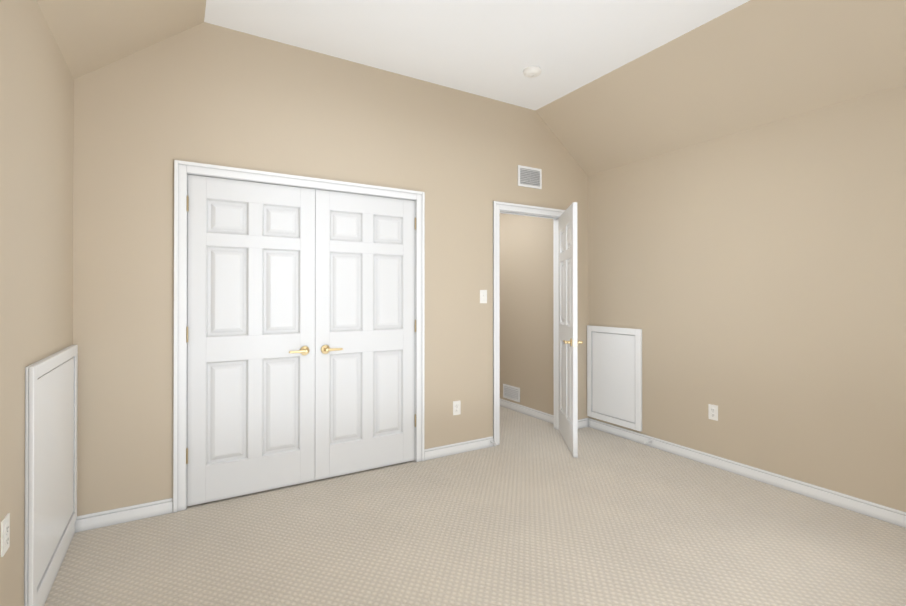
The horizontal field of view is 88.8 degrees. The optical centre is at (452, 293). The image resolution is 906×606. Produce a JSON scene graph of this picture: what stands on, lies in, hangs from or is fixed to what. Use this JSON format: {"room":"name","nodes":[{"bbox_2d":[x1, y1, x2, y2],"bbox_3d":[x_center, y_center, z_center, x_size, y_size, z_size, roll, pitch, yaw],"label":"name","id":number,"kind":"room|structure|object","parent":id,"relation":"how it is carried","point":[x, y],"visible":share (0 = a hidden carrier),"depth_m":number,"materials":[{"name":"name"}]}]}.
{"room":"empty bedroom","nodes":[
{"label":"empty bedroom","id":0,"kind":"room"},
{"bbox_2d":[0,0,73,605],"bbox_3d":[-0.964,0.060,0.550,0.120,2.490,4.578,0,0,-31],"label":"wall","id":1,"kind":"structure","parent":0,"point":[36,182],"depth_m":1.75,"materials":[{"name":"beige paint"}]},
{"bbox_2d":[1,513,9,556],"bbox_3d":[-1.480,0.800,1.533,0.008,0.114,0.070,0,0,-31],"label":"electrical outlet","id":2,"kind":"object","parent":1,"relation":"attached to","point":[5,534],"visible":1,"depth_m":1.52,"materials":[{"name":"white plastic"}]},
{"bbox_2d":[24,345,77,605],"bbox_3d":[-1.827,0.752,2.130,0.026,0.945,0.910,0,0,-31],"label":"access panel","id":3,"kind":"object","parent":1,"relation":"attached to","point":[51,386],"visible":0.98,"depth_m":1.98,"materials":[{"name":"white wood"}]},
{"bbox_2d":[38,523,74,605],"bbox_3d":[-0.903,1.262,0.573,0.014,0.086,4.564,0,0,-31],"label":"baseboard","id":4,"kind":"structure","parent":1,"relation":"attached to","point":[54,574],"depth_m":2.14,"materials":[{"name":"white wood"}]},
{"bbox_2d":[36,0,205,78],"bbox_3d":[-0.711,-1.473,0.708,0.795,0.597,4.818,0,0,-31],"label":"ceiling","id":5,"kind":"structure","parent":0,"point":[89,36],"depth_m":2.39,"materials":[{"name":"beige paint"}]},
{"bbox_2d":[73,22,587,515],"bbox_3d":[-0.404,-0.206,3.625,4.240,3.050,0.120,0,0,-31],"label":"wall","id":6,"kind":"structure","parent":0,"point":[203,92],"depth_m":3.01,"materials":[{"name":"beige paint"}]},
{"bbox_2d":[186,175,314,505],"bbox_3d":[-1.291,0.289,3.018,0.779,2.030,0.090,0,0,-31],"label":"closet door","id":7,"kind":"structure","parent":6,"relation":"in","point":[250,334],"depth_m":3.01,"materials":[{"name":"white wood"}]},
{"bbox_2d":[173,160,424,512],"bbox_3d":[-0.983,0.260,3.265,1.689,2.115,0.139,0,0,-31],"label":"trim","id":8,"kind":"structure","parent":6,"relation":"attached to","point":[183,170],"depth_m":2.87,"materials":[{"name":"white wood"}]},
{"bbox_2d":[75,418,588,532],"bbox_3d":[-0.370,1.275,3.561,4.000,0.086,0.014,0,0,-31],"label":"baseboard","id":9,"kind":"structure","parent":6,"relation":"attached to","point":[118,515],"depth_m":2.71,"materials":[{"name":"white wood"}]},
{"bbox_2d":[315,189,415,479],"bbox_3d":[-0.621,0.291,3.420,0.779,2.030,0.090,0,0,-31],"label":"closet door","id":10,"kind":"structure","parent":6,"relation":"in","point":[365,331],"depth_m":3.41,"materials":[{"name":"white wood"}]},
{"bbox_2d":[453,401,460,414],"bbox_3d":[0.032,0.944,3.807,0.070,0.114,0.008,0,0,-31],"label":"electrical outlet","id":11,"kind":"object","parent":6,"relation":"attached to","point":[456,407],"visible":1,"depth_m":3.80,"materials":[{"name":"white plastic"}]},
{"bbox_2d":[480,290,486,302],"bbox_3d":[0.262,0.030,3.944,0.070,0.114,0.016,0,0,-31],"label":"light switch","id":12,"kind":"object","parent":6,"relation":"attached to","point":[483,296],"visible":1,"depth_m":3.95,"materials":[{"name":"white plastic"}]},
{"bbox_2d":[493,201,564,445],"bbox_3d":[0.695,0.264,4.281,0.888,2.115,0.158,0,0,-31],"label":"door frame","id":13,"kind":"structure","parent":6,"relation":"attached to","point":[524,210],"depth_m":4.06,"materials":[{"name":"white wood"}]},
{"bbox_2d":[518,165,541,188],"bbox_3d":[0.701,-1.054,4.214,0.275,0.185,0.012,0,0,-31],"label":"air vent","id":14,"kind":"object","parent":6,"relation":"in","point":[530,177],"visible":1,"depth_m":4.21,"materials":[{"name":"grey metal"}]},
{"bbox_2d":[558,202,582,457],"bbox_3d":[1.000,0.293,4.056,0.145,2.030,0.752,0,0,4],"label":"open entry door","id":15,"kind":"structure","parent":6,"relation":"in","point":[569,341],"depth_m":3.90,"materials":[{"name":"white wood"}]},
{"bbox_2d":[44,406,905,605],"bbox_3d":[0.283,1.364,2.471,4.600,0.100,7.200,0,0,-31],"label":"floor","id":16,"kind":"structure","parent":0,"point":[530,511],"depth_m":2.44,"materials":[{"name":"carpet"}]},
{"bbox_2d":[204,0,749,109],"bbox_3d":[0.782,-1.740,1.604,2.686,0.100,4.818,0,0,-31],"label":"ceiling","id":17,"kind":"structure","parent":0,"point":[492,49],"depth_m":3.00,"materials":[{"name":"white paint"}]},
{"bbox_2d":[523,66,541,77],"bbox_3d":[0.600,-1.662,3.499,0.136,0.040,0.136,0,0,-31],"label":"smoke detector","id":18,"kind":"object","parent":17,"relation":"attached to","point":[532,72],"visible":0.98,"depth_m":3.46,"materials":[{"name":"white plastic"}]},
{"bbox_2d":[500,213,553,414],"bbox_3d":[0.068,0.055,5.144,1.372,2.540,2.002,0,0,-31],"label":"wall","id":19,"kind":"structure","parent":0,"point":[526,305],"depth_m":5.04,"materials":[{"name":"beige paint"}]},
{"bbox_2d":[503,384,519,401],"bbox_3d":[0.663,1.136,5.274,0.014,0.160,0.300,0,0,-31],"label":"air vent","id":20,"kind":"object","parent":19,"relation":"in","point":[510,392],"visible":1,"depth_m":5.27,"materials":[{"name":"grey metal"}]},
{"bbox_2d":[500,398,553,423],"bbox_3d":[0.584,1.283,5.401,0.017,0.086,1.882,0,0,-31],"label":"baseboard","id":21,"kind":"structure","parent":19,"relation":"attached to","point":[538,414],"depth_m":4.98,"materials":[{"name":"white wood"}]},
{"bbox_2d":[535,0,905,175],"bbox_3d":[2.296,-1.466,2.510,0.845,0.597,4.818,0,0,-31],"label":"ceiling","id":22,"kind":"structure","parent":0,"point":[750,64],"depth_m":3.05,"materials":[{"name":"beige paint"}]},
{"bbox_2d":[588,84,905,511],"bbox_3d":[2.570,0.070,2.668,0.120,2.490,4.578,0,0,-31],"label":"wall","id":23,"kind":"structure","parent":0,"point":[751,283],"depth_m":3.16,"materials":[{"name":"beige paint"}]},
{"bbox_2d":[587,325,641,431],"bbox_3d":[1.493,0.766,4.320,0.026,0.895,0.615,0,0,-31],"label":"access panel","id":24,"kind":"object","parent":23,"relation":"attached to","point":[614,375],"visible":0.96,"depth_m":4.29,"materials":[{"name":"white wood"}]},
{"bbox_2d":[708,404,717,420],"bbox_3d":[1.980,0.908,3.524,0.008,0.114,0.070,0,0,-31],"label":"electrical outlet","id":25,"kind":"object","parent":23,"relation":"attached to","point":[712,412],"visible":1,"depth_m":3.52,"materials":[{"name":"white plastic"}]},
{"bbox_2d":[588,418,905,527],"bbox_3d":[2.516,1.271,2.622,0.014,0.086,4.564,0,0,-31],"label":"baseboard","id":26,"kind":"structure","parent":23,"relation":"attached to","point":[872,509],"depth_m":3.18,"materials":[{"name":"white wood"}]}
]}

